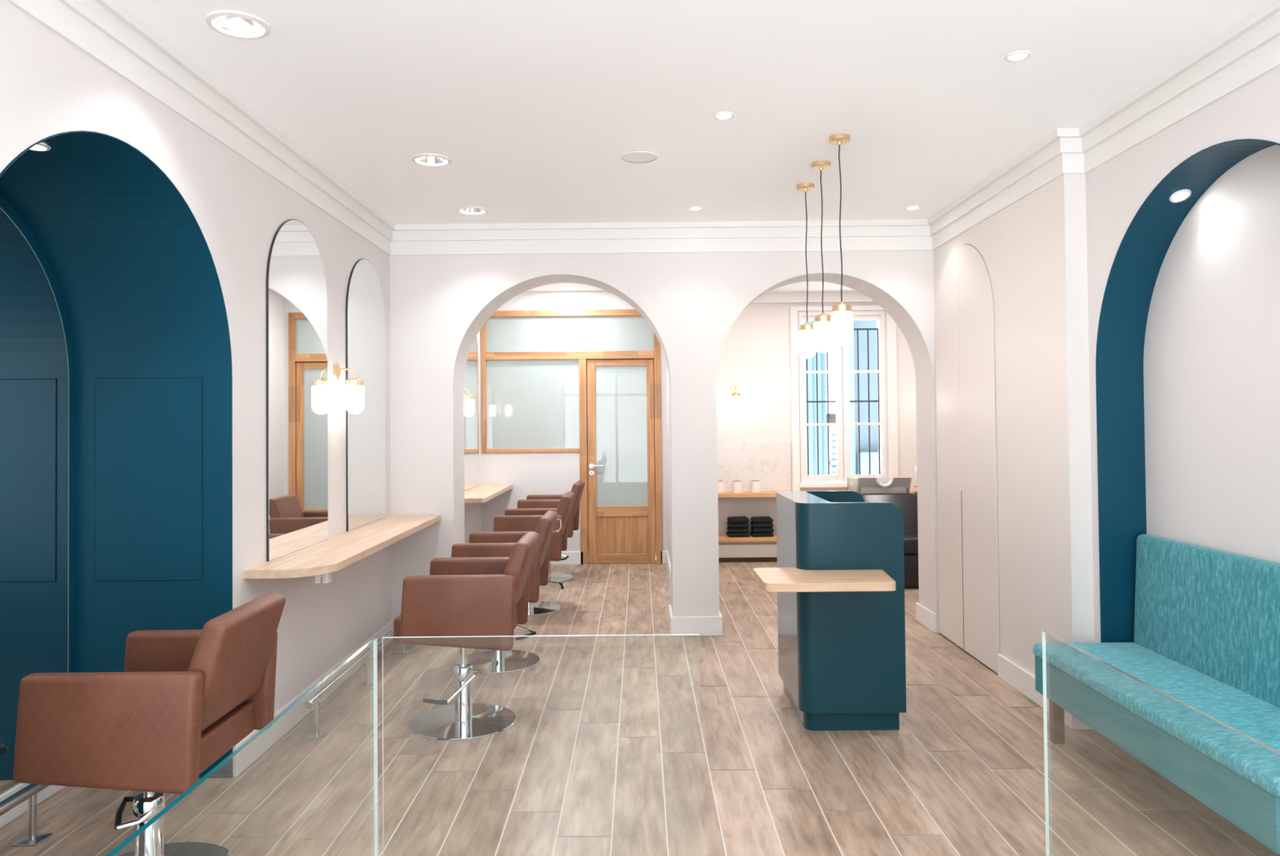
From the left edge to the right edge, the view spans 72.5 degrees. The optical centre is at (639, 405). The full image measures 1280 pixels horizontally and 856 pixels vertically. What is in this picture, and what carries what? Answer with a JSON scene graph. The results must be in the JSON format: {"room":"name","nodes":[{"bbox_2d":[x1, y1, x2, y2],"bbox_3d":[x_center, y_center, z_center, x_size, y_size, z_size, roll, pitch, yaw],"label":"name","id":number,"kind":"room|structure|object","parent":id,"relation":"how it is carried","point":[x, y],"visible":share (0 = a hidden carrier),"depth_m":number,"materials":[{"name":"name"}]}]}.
{"room":"salon","nodes":[
{"label":"salon","id":0,"kind":"room"},
{"bbox_2d":[0,0,391,776],"bbox_3d":[-2.113,0.117,2.438,0.697,2.915,7.483,-1,-1,0],"label":"wall","id":1,"kind":"structure","parent":0,"point":[49,86],"depth_m":3.92,"materials":[{"name":"paint"}]},
{"bbox_2d":[0,130,232,777],"bbox_3d":[-2.107,0.340,2.993,0.696,2.489,1.554,-1,-1,0],"label":"wall niche","id":2,"kind":"object","parent":1,"relation":"in","point":[129,267],"visible":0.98,"depth_m":3.73,"materials":[{"name":"teal paint"}]},
{"bbox_2d":[0,782,65,827],"bbox_3d":[-2.419,1.527,2.971,0.018,0.120,1.514,-1,-1,0],"label":"baseboard","id":3,"kind":"structure","parent":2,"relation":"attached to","point":[46,793],"depth_m":3.40,"materials":[{"name":"paint"}]},
{"bbox_2d":[0,207,69,794],"bbox_3d":[-2.436,0.312,2.993,0.008,2.306,1.456,-1,-1,0],"label":"mirror","id":4,"kind":"object","parent":2,"relation":"attached to","point":[34,376],"visible":0.97,"depth_m":3.47,"materials":[{"name":"teal mirror"}]},
{"bbox_2d":[30,142,50,151],"bbox_3d":[-2.091,-0.895,3.015,0.096,0.006,0.096,-1,-1,0],"label":"light","id":5,"kind":"object","parent":2,"relation":"attached to","point":[39,147],"visible":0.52,"depth_m":3.03,"materials":[{"name":"paint"}]},
{"bbox_2d":[94,377,203,581],"bbox_3d":[-2.118,0.316,3.765,0.466,0.875,0.006,-1,-1,0],"label":"panel","id":6,"kind":"object","parent":2,"relation":"attached to","point":[148,431],"depth_m":3.76,"materials":[{"name":"blue paint"}]},
{"bbox_2d":[7,0,395,254],"bbox_3d":[-1.750,-1.241,2.457,0.055,0.207,7.471,-1,-1,0],"label":"trim","id":7,"kind":"structure","parent":1,"relation":"attached to","point":[107,31],"depth_m":3.45,"materials":[{"name":"paint"}]},
{"bbox_2d":[266,218,328,561],"bbox_3d":[-1.762,-0.109,4.521,0.012,1.699,0.784,-1,-1,0],"label":"arched mirror","id":8,"kind":"object","parent":1,"relation":"attached to","point":[297,436],"visible":1,"depth_m":4.45,"materials":[{"name":"grey mirror"}]},
{"bbox_2d":[232,618,393,776],"bbox_3d":[-1.741,1.503,2.413,0.020,0.135,7.483,-1,-1,0],"label":"baseboard","id":9,"kind":"structure","parent":1,"relation":"attached to","point":[254,749],"depth_m":4.30,"materials":[{"name":"paint"}]},
{"bbox_2d":[244,514,440,578],"bbox_3d":[-1.583,0.768,5.023,0.355,0.040,2.291,-1,-1,0],"label":"ledge","id":10,"kind":"object","parent":1,"relation":"attached to","point":[338,552],"visible":1,"depth_m":4.50,"materials":[{"name":"brown wood"}]},
{"bbox_2d":[314,572,331,582],"bbox_3d":[-1.496,0.802,4.124,0.064,0.063,0.053,-1,-1,0],"label":"power socket","id":11,"kind":"object","parent":10,"relation":"attached to","point":[324,578],"visible":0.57,"depth_m":4.10,"materials":[{"name":"white plastic"}]},
{"bbox_2d":[314,574,322,582],"bbox_3d":[-1.514,0.809,4.123,0.028,0.050,0.053,-1,-1,0],"label":"outlet","id":12,"kind":"object","parent":11,"relation":"attached to","point":[317,579],"depth_m":4.10,"materials":[{"name":"white plastic"}]},
{"bbox_2d":[322,572,331,582],"bbox_3d":[-1.478,0.809,4.123,0.028,0.050,0.053,-1,-1,0],"label":"outlet","id":13,"kind":"object","parent":11,"relation":"attached to","point":[326,578],"depth_m":4.10,"materials":[{"name":"white plastic"}]},
{"bbox_2d":[333,362,364,413],"bbox_3d":[-1.687,-0.101,5.081,0.163,0.302,0.106,-1,-1,0],"label":"wall lamp","id":14,"kind":"object","parent":1,"relation":"attached to","point":[354,393],"visible":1,"depth_m":5.06,"materials":[{"name":"white glass"}]},
{"bbox_2d":[345,258,386,531],"bbox_3d":[-1.763,-0.093,5.641,0.012,1.707,0.780,-1,-1,0],"label":"arched mirror","id":15,"kind":"object","parent":1,"relation":"attached to","point":[365,319],"visible":1,"depth_m":5.60,"materials":[{"name":"grey mirror"}]},
{"bbox_2d":[464,330,481,542],"bbox_3d":[-1.770,0.217,8.176,0.150,2.915,3.240,-1,-1,0],"label":"wall","id":16,"kind":"structure","parent":0,"point":[473,511],"depth_m":9.14,"materials":[{"name":"paint"}]},
{"bbox_2d":[463,387,475,417],"bbox_3d":[-1.616,-0.048,8.101,0.163,0.302,0.106,-1,-1,0],"label":"wall lamp","id":17,"kind":"object","parent":16,"relation":"attached to","point":[468,404],"visible":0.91,"depth_m":8.07,"materials":[{"name":"white glass"}]},
{"bbox_2d":[463,336,479,490],"bbox_3d":[-1.692,-0.026,8.741,0.012,1.700,0.760,-1,-1,0],"label":"arched mirror","id":18,"kind":"object","parent":16,"relation":"attached to","point":[471,372],"visible":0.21,"depth_m":8.76,"materials":[{"name":"grey mirror"}]},
{"bbox_2d":[464,484,512,502],"bbox_3d":[-1.521,0.839,8.445,0.338,0.040,1.720,-1,-1,0],"label":"ledge","id":19,"kind":"object","parent":16,"relation":"attached to","point":[482,493],"visible":0.92,"depth_m":8.27,"materials":[{"name":"brown wood"}]},
{"bbox_2d":[551,550,671,586],"bbox_3d":[-0.692,1.592,7.912,1.980,0.135,2.760,-1,-1,0],"label":"baseboard","id":20,"kind":"structure","parent":16,"relation":"attached to","point":[574,557],"depth_m":9.27,"materials":[{"name":"paint"}]},
{"bbox_2d":[480,290,667,551],"bbox_3d":[-0.706,0.228,9.377,1.980,2.915,0.120,-1,-1,0],"label":"wall","id":21,"kind":"structure","parent":0,"point":[528,473],"depth_m":9.31,"materials":[{"name":"paint"}]},
{"bbox_2d":[481,309,662,564],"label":"door frame","id":22,"kind":"structure","parent":21,"relation":"in","point":[534,362],"depth_m":9.34,"materials":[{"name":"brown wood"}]},
{"bbox_2d":[586,359,655,563],"bbox_3d":[-0.201,0.590,9.305,0.716,2.173,0.102,-1,-1,0],"label":"door","id":23,"kind":"structure","parent":22,"relation":"attached to","point":[620,418],"depth_m":9.32,"materials":[{"name":"brown wood"}]},
{"bbox_2d":[0,559,1278,855],"bbox_3d":[0.611,1.580,4.123,6.400,0.002,10.900,-1,-1,0],"label":"floor","id":24,"kind":"structure","parent":0,"point":[605,752],"depth_m":3.73,"materials":[{"name":"brown wood"}]},
{"bbox_2d":[0,783,52,845],"bbox_3d":[-2.224,1.482,3.007,0.090,0.206,1.182,-1,-1,0],"label":"rail","id":25,"kind":"object","parent":24,"relation":"on","point":[33,837],"visible":0.57,"depth_m":3.18,"materials":[{"name":"metal"}]},
{"bbox_2d":[13,592,285,855],"bbox_3d":[-1.594,1.122,2.904,0.660,0.911,0.610,-1,-1,0],"label":"chair","id":26,"kind":"object","parent":24,"relation":"on","point":[181,700],"visible":0.96,"depth_m":2.61,"materials":[{"name":"brown leather"}]},
{"bbox_2d":[106,637,377,855],"bbox_3d":[-0.688,1.064,1.254,0.010,0.950,2.048,-1,-1,0],"label":"glass screen","id":27,"kind":"object","parent":24,"relation":"on","point":[374,640],"visible":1,"depth_m":1.87,"materials":[{"name":"clear glass"}]},
{"bbox_2d":[304,627,412,738],"bbox_3d":[-1.568,1.513,5.027,0.090,0.206,1.802,-1,-1,0],"label":"rail","id":28,"kind":"object","parent":24,"relation":"on","point":[314,700],"visible":0.78,"depth_m":4.57,"materials":[{"name":"metal"}]},
{"bbox_2d":[393,531,539,739],"bbox_3d":[-0.860,1.133,4.435,0.660,0.931,0.610,-1,-1,0],"label":"chair","id":29,"kind":"object","parent":24,"relation":"on","point":[468,596],"visible":1,"depth_m":4.14,"materials":[{"name":"brown leather"}]},
{"bbox_2d":[451,510,561,673],"bbox_3d":[-0.851,1.153,5.540,0.690,0.931,0.610,-1,-1,0],"label":"chair","id":30,"kind":"object","parent":24,"relation":"on","point":[482,544],"visible":0.57,"depth_m":5.43,"materials":[{"name":"brown leather"}]},
{"bbox_2d":[493,491,574,615],"bbox_3d":[-0.872,1.181,7.099,0.660,0.931,0.610,-1,-1,0],"label":"chair","id":31,"kind":"object","parent":24,"relation":"on","point":[513,519],"visible":0.52,"depth_m":6.87,"materials":[{"name":"brown leather"}]},
{"bbox_2d":[382,633,702,855],"bbox_3d":[-0.256,1.079,2.286,0.832,0.950,0.010,-1,-1,0],"label":"glass screen","id":32,"kind":"object","parent":24,"relation":"on","point":[667,633],"visible":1,"depth_m":2.29,"materials":[{"name":"clear glass"}]},
{"bbox_2d":[517,480,585,582],"bbox_3d":[-0.878,1.206,8.498,0.660,0.931,0.610,-1,-1,2],"label":"chair","id":33,"kind":"object","parent":24,"relation":"on","point":[532,500],"visible":0.4,"depth_m":8.27,"materials":[{"name":"brown leather"}]},
{"bbox_2d":[718,533,777,561],"bbox_3d":[1.566,1.531,9.425,2.080,0.268,0.300,-1,-1,0],"label":"shelf","id":34,"kind":"object","parent":24,"relation":"on","point":[750,548],"visible":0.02,"depth_m":9.29,"materials":[{"name":"brown wood"}]},
{"bbox_2d":[726,530,749,537],"bbox_3d":[1.056,1.379,9.417,0.229,0.047,0.240,-1,-1,0],"label":"folded towel","id":35,"kind":"object","parent":34,"relation":"on","point":[729,534],"visible":0.88,"depth_m":9.30,"materials":[{"name":"black fabric"}]},
{"bbox_2d":[726,526,749,532],"bbox_3d":[1.058,1.332,9.418,0.224,0.044,0.240,-1,-1,0],"label":"folded towel","id":36,"kind":"object","parent":35,"relation":"on","point":[745,529],"visible":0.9,"depth_m":9.30,"materials":[{"name":"black fabric"}]},
{"bbox_2d":[727,521,749,528],"bbox_3d":[1.058,1.280,9.419,0.219,0.050,0.240,-1,-1,0],"label":"folded towel","id":37,"kind":"object","parent":36,"relation":"on","point":[730,525],"visible":0.83,"depth_m":9.30,"materials":[{"name":"black fabric"}]},
{"bbox_2d":[727,515,749,523],"bbox_3d":[1.059,1.229,9.420,0.215,0.054,0.240,-1,-1,0],"label":"folded towel","id":38,"kind":"object","parent":37,"relation":"on","point":[740,519],"visible":1,"depth_m":9.31,"materials":[{"name":"black fabric"}]},
{"bbox_2d":[749,530,773,537],"bbox_3d":[1.311,1.379,9.418,0.229,0.042,0.240,-1,-1,0],"label":"folded towel","id":39,"kind":"object","parent":34,"relation":"on","point":[753,534],"visible":0.87,"depth_m":9.30,"materials":[{"name":"black fabric"}]},
{"bbox_2d":[751,525,773,532],"bbox_3d":[1.318,1.327,9.419,0.223,0.049,0.240,-1,-1,0],"label":"folded towel","id":40,"kind":"object","parent":39,"relation":"on","point":[753,529],"visible":0.88,"depth_m":9.30,"materials":[{"name":"black fabric"}]},
{"bbox_2d":[750,520,773,527],"bbox_3d":[1.313,1.278,9.419,0.219,0.050,0.240,-1,-1,0],"label":"folded towel","id":41,"kind":"object","parent":40,"relation":"on","point":[769,524],"visible":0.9,"depth_m":9.30,"materials":[{"name":"black fabric"}]},
{"bbox_2d":[751,515,773,523],"bbox_3d":[1.314,1.228,9.420,0.215,0.051,0.240,-1,-1,0],"label":"folded towel","id":42,"kind":"object","parent":41,"relation":"on","point":[762,519],"visible":1,"depth_m":9.31,"materials":[{"name":"black fabric"}]},
{"bbox_2d":[753,490,906,730],"bbox_3d":[0.915,1.027,4.408,0.722,1.108,1.080,-1,-1,0],"label":"reception desk","id":43,"kind":"object","parent":24,"relation":"on","point":[837,580],"visible":1,"depth_m":4.21,"materials":[{"name":"teal paint"}]},
{"bbox_2d":[782,491,827,502],"bbox_3d":[0.862,0.492,4.586,0.138,0.030,0.593,-1,-1,0],"label":"countertop","id":44,"kind":"structure","parent":43,"relation":"on","point":[802,496],"depth_m":4.56,"materials":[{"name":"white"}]},
{"bbox_2d":[753,567,895,591],"bbox_3d":[0.861,0.808,4.084,0.617,0.039,0.425,-1,-1,0],"label":"shelf","id":45,"kind":"object","parent":43,"relation":"attached to","point":[770,579],"depth_m":3.96,"materials":[{"name":"brown wood"}]},
{"bbox_2d":[847,475,919,587],"bbox_3d":[2.414,1.165,8.360,0.740,0.946,1.155,-1,-1,0],"label":"chair","id":46,"kind":"object","parent":24,"relation":"on","point":[895,490],"visible":0.43,"depth_m":8.40,"materials":[{"name":"black leather"}]},
{"bbox_2d":[847,475,911,493],"bbox_3d":[2.385,0.794,8.716,0.524,0.182,0.455,-1,-1,0],"label":"basin","id":47,"kind":"object","parent":46,"relation":"in","point":[879,484],"depth_m":8.55,"materials":[{"name":"grey ceramic"}]},
{"bbox_2d":[1032,533,1279,855],"bbox_3d":[2.142,1.073,3.344,0.570,0.955,1.588,-1,-1,0],"label":"bench","id":48,"kind":"object","parent":24,"relation":"on","point":[1206,632],"visible":1,"depth_m":3.40,"materials":[{"name":"teal fabric"}]},
{"bbox_2d":[1032,642,1279,797],"bbox_3d":[2.098,1.131,3.343,0.480,0.055,1.588,-1,-1,0],"label":"seat cushion","id":49,"kind":"object","parent":48,"relation":"on","point":[1256,714],"depth_m":3.28,"materials":[{"name":"teal fabric"}]},
{"bbox_2d":[1133,533,1279,707],"bbox_3d":[2.378,0.870,3.348,0.094,0.555,1.588,-1,-1,0],"label":"cushion","id":50,"kind":"object","parent":48,"relation":"on","point":[1212,613],"depth_m":3.58,"materials":[{"name":"teal fabric"}]},
{"bbox_2d":[1041,631,1279,855],"bbox_3d":[1.066,1.048,1.260,0.009,0.950,2.055,-1,-1,0],"label":"glass screen","id":51,"kind":"object","parent":24,"relation":"on","point":[1043,633],"visible":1,"depth_m":2.29,"materials":[{"name":"clear glass"}]},
{"bbox_2d":[389,249,939,632],"bbox_3d":[0.964,0.158,6.370,5.863,2.915,0.377,-1,-1,0],"label":"wall","id":52,"kind":"structure","parent":0,"point":[439,304],"depth_m":6.20,"materials":[{"name":"paint"}]},
{"bbox_2d":[391,219,933,254],"bbox_3d":[0.152,-1.192,6.178,3.863,0.207,0.055,-1,-1,0],"label":"trim","id":53,"kind":"structure","parent":52,"relation":"attached to","point":[855,234],"depth_m":6.18,"materials":[{"name":"paint"}]},
{"bbox_2d":[393,602,936,635],"bbox_3d":[0.177,1.556,6.345,3.823,0.135,0.417,-1,-1,0],"label":"baseboard","id":54,"kind":"structure","parent":52,"relation":"attached to","point":[709,625],"depth_m":6.14,"materials":[{"name":"paint"}]},
{"bbox_2d":[666,363,671,563],"bbox_3d":[0.399,0.196,8.178,0.230,2.915,3.240,-1,-1,0],"label":"wall","id":55,"kind":"structure","parent":0,"point":[667,373],"depth_m":8.87,"materials":[{"name":"paint"}]},
{"bbox_2d":[117,0,1270,292],"bbox_3d":[0.583,-1.414,4.277,6.600,0.160,11.100,-1,-1,0],"label":"ceiling","id":56,"kind":"structure","parent":0,"point":[535,106],"depth_m":3.70,"materials":[{"name":"paint"}]},
{"bbox_2d":[204,9,271,39],"bbox_3d":[-1.407,-1.379,3.061,0.210,0.104,0.210,-1,-1,0],"label":"recessed light","id":57,"kind":"object","parent":56,"relation":"in","point":[232,20],"visible":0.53,"depth_m":3.10,"materials":[{"name":"paint"}]},
{"bbox_2d":[411,153,451,165],"bbox_3d":[-1.109,-1.353,4.647,0.210,0.104,0.210,-1,-1,0],"label":"recessed light","id":58,"kind":"object","parent":56,"relation":"in","point":[432,158],"visible":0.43,"depth_m":4.69,"materials":[{"name":"paint"}]},
{"bbox_2d":[456,205,488,214],"bbox_3d":[-1.106,-1.333,5.757,0.210,0.104,0.210,-1,-1,0],"label":"recessed light","id":59,"kind":"object","parent":56,"relation":"in","point":[469,209],"visible":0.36,"depth_m":5.80,"materials":[{"name":"paint"}]},
{"bbox_2d":[620,151,657,163],"bbox_3d":[-0.004,-1.319,4.637,0.200,0.006,0.200,-1,-1,0],"label":"ceiling speaker","id":60,"kind":"object","parent":56,"relation":"attached to","point":[635,157],"visible":1,"depth_m":4.63,"materials":[{"name":"paint"}]},
{"bbox_2d":[688,206,702,210],"bbox_3d":[0.367,-1.302,5.763,0.096,0.006,0.096,-1,-1,0],"label":"recessed light","id":61,"kind":"object","parent":56,"relation":"in","point":[693,208],"visible":1,"depth_m":5.76,"materials":[{"name":"paint"}]},
{"bbox_2d":[713,111,734,119],"bbox_3d":[0.386,-1.333,4.017,0.096,0.006,0.096,-1,-1,0],"label":"recessed light","id":62,"kind":"object","parent":56,"relation":"in","point":[720,115],"visible":1,"depth_m":4.01,"materials":[{"name":"paint"}]},
{"bbox_2d":[796,182,817,358],"bbox_3d":[0.996,-0.801,5.214,0.106,1.039,0.106,-1,-1,0],"label":"pendant lamp","id":63,"kind":"object","parent":56,"relation":"hanging from","point":[807,345],"visible":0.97,"depth_m":5.19,"materials":[{"name":"white glass"}]},
{"bbox_2d":[811,160,833,352],"bbox_3d":[0.996,-0.809,4.774,0.106,1.039,0.106,-1,-1,0],"label":"pendant lamp","id":64,"kind":"object","parent":56,"relation":"hanging from","point":[823,334],"visible":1,"depth_m":4.75,"materials":[{"name":"white glass"}]},
{"bbox_2d":[828,133,853,345],"bbox_3d":[0.996,-0.817,4.332,0.106,1.039,0.106,-1,-1,0],"label":"pendant lamp","id":65,"kind":"object","parent":56,"relation":"hanging from","point":[842,326],"visible":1,"depth_m":4.31,"materials":[{"name":"white glass"}]},
{"bbox_2d":[905,205,919,209],"bbox_3d":[1.811,-1.315,5.801,0.096,0.006,0.096,-1,-1,0],"label":"recessed light","id":66,"kind":"object","parent":56,"relation":"in","point":[909,207],"visible":1,"depth_m":5.80,"materials":[{"name":"paint"}]},
{"bbox_2d":[1004,50,1031,62],"bbox_3d":[1.465,-1.355,3.388,0.096,0.006,0.096,-1,-1,0],"label":"recessed light","id":67,"kind":"object","parent":56,"relation":"in","point":[1013,56],"visible":1,"depth_m":3.38,"materials":[{"name":"paint"}]},
{"bbox_2d":[716,291,916,533],"bbox_3d":[2.153,0.207,9.725,3.280,2.915,0.350,-1,-1,0],"label":"wall","id":68,"kind":"structure","parent":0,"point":[754,356],"depth_m":9.60,"materials":[{"name":"paint"}]},
{"bbox_2d":[730,384,741,411],"bbox_3d":[1.047,-0.087,9.522,0.106,0.302,0.163,-1,-1,0],"label":"wall lamp","id":69,"kind":"object","parent":68,"relation":"attached to","point":[735,388],"visible":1,"depth_m":9.48,"materials":[{"name":"white glass"}]},
{"bbox_2d":[717,441,791,491],"bbox_3d":[1.085,0.669,9.582,1.135,0.536,0.015,-1,-1,0],"label":"backsplash","id":70,"kind":"structure","parent":68,"relation":"attached to","point":[770,464],"depth_m":9.58,"materials":[{"name":"white stone"}]},
{"bbox_2d":[718,488,917,497],"bbox_3d":[2.160,0.945,9.436,3.280,0.042,0.300,-1,-1,0],"label":"countertop","id":71,"kind":"structure","parent":68,"relation":"attached to","point":[763,493],"depth_m":9.29,"materials":[{"name":"brown wood"}]},
{"bbox_2d":[717,480,724,493],"bbox_3d":[0.852,0.873,9.406,0.110,0.126,0.110,-1,-1,0],"label":"pot","id":72,"kind":"object","parent":71,"relation":"on","point":[720,483],"visible":0.63,"depth_m":9.35,"materials":[{"name":"white ceramic"}]},
{"bbox_2d":[731,480,742,493],"bbox_3d":[1.045,0.871,9.407,0.110,0.126,0.110,-1,-1,0],"label":"pot","id":73,"kind":"object","parent":71,"relation":"on","point":[736,485],"visible":1,"depth_m":9.36,"materials":[{"name":"white ceramic"}]},
{"bbox_2d":[750,480,760,492],"bbox_3d":[1.245,0.869,9.407,0.110,0.126,0.110,-1,-1,0],"label":"pot","id":74,"kind":"object","parent":71,"relation":"on","point":[755,485],"visible":1,"depth_m":9.36,"materials":[{"name":"white ceramic"}]},
{"bbox_2d":[913,465,917,490],"bbox_3d":[2.984,0.781,9.410,0.065,0.268,0.065,-1,-1,0],"label":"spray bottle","id":75,"kind":"object","parent":71,"relation":"on","point":[915,470],"visible":0.52,"depth_m":9.39,"materials":[{"name":"white plastic"}]},
{"bbox_2d":[805,328,836,475],"bbox_3d":[2.031,-0.047,9.804,0.325,1.638,0.020,-1,-1,0],"label":"window grille","id":76,"kind":"object","parent":68,"relation":"attached to","point":[828,401],"depth_m":9.80,"materials":[{"name":"black metal"}]},
{"bbox_2d":[790,305,898,490],"bbox_3d":[2.241,-0.081,9.610,1.162,2.043,0.110,-1,-1,0],"label":"window","id":77,"kind":"structure","parent":68,"relation":"attached to","point":[797,313],"depth_m":9.59,"materials":[{"name":"paint"}]},
{"bbox_2d":[849,328,880,474],"bbox_3d":[2.521,-0.051,9.804,0.328,1.633,0.020,-1,-1,0],"label":"window grille","id":78,"kind":"object","parent":68,"relation":"attached to","point":[857,329],"depth_m":9.80,"materials":[{"name":"black metal"}]},
{"bbox_2d":[933,173,1094,675],"bbox_3d":[2.249,0.125,5.228,0.306,2.915,1.911,-1,-1,0],"label":"wall","id":79,"kind":"structure","parent":0,"point":[1033,251],"depth_m":4.56,"materials":[{"name":"paint"}]},
{"bbox_2d":[934,244,999,674],"bbox_3d":[2.095,0.275,5.652,0.008,2.634,1.033,-1,-1,0],"label":"door","id":80,"kind":"structure","parent":79,"relation":"in","point":[968,574],"depth_m":5.58,"materials":[{"name":"beige paint"}]},
{"bbox_2d":[927,128,1084,249],"bbox_3d":[2.103,-1.228,5.219,0.149,0.207,1.954,-1,-1,0],"label":"trim","id":81,"kind":"structure","parent":79,"relation":"attached to","point":[1058,153],"depth_m":4.82,"materials":[{"name":"paint"}]},
{"bbox_2d":[997,653,1093,728],"bbox_3d":[2.155,1.456,1.891,0.126,0.135,6.430,-1,-1,0],"label":"baseboard","id":82,"kind":"structure","parent":79,"relation":"attached to","point":[1011,673],"depth_m":4.74,"materials":[{"name":"paint"}]},
{"bbox_2d":[1085,66,1279,642],"bbox_3d":[2.342,0.057,1.487,0.274,2.915,5.572,-1,-1,0],"label":"wall","id":83,"kind":"structure","parent":0,"point":[1116,189],"depth_m":3.87,"materials":[{"name":"paint"}]},
{"bbox_2d":[1076,0,1279,173],"bbox_3d":[2.165,-1.295,1.511,0.055,0.207,5.572,-1,-1,0],"label":"trim","id":84,"kind":"structure","parent":83,"relation":"attached to","point":[1248,50],"depth_m":3.44,"materials":[{"name":"paint"}]},
{"bbox_2d":[1095,138,1279,642],"bbox_3d":[2.316,0.275,3.377,0.228,2.547,1.650,-1,-1,0],"label":"arch","id":85,"kind":"object","parent":83,"relation":"in","point":[1140,256],"visible":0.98,"depth_m":4.19,"materials":[{"name":"teal paint"}]},
{"bbox_2d":[1168,188,1191,202],"bbox_3d":[2.323,-0.902,3.755,0.084,0.040,0.076,0,-1,-5],"label":"light","id":86,"kind":"object","parent":85,"relation":"attached to","point":[1181,194],"visible":1,"depth_m":3.75,"materials":[{"name":"paint"}]},
{"bbox_2d":[1143,144,1279,563],"bbox_3d":[2.445,0.274,3.377,0.030,2.547,1.650,-1,-1,0],"label":"wall","id":87,"kind":"structure","parent":0,"point":[1211,348],"depth_m":3.64,"materials":[{"name":"paint"}]},
{"label":"outside","id":88,"kind":"structure","parent":0,"visible":0},
{"bbox_2d":[804,320,826,482],"bbox_3d":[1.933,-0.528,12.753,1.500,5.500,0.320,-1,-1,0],"label":"building","id":89,"kind":"structure","parent":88,"point":[811,362],"depth_m":12.60,"materials":[{"name":"white"}]},
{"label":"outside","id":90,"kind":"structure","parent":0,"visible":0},
{"bbox_2d":[842,320,878,481],"bbox_3d":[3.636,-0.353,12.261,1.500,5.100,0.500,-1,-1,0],"label":"building","id":91,"kind":"structure","parent":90,"point":[863,357],"depth_m":12.20,"materials":[{"name":"white"}]},
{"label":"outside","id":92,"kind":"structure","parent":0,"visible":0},
{"bbox_2d":[826,413,842,482],"bbox_3d":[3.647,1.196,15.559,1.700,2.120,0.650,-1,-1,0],"label":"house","id":93,"kind":"structure","parent":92,"point":[832,428],"depth_m":15.49,"materials":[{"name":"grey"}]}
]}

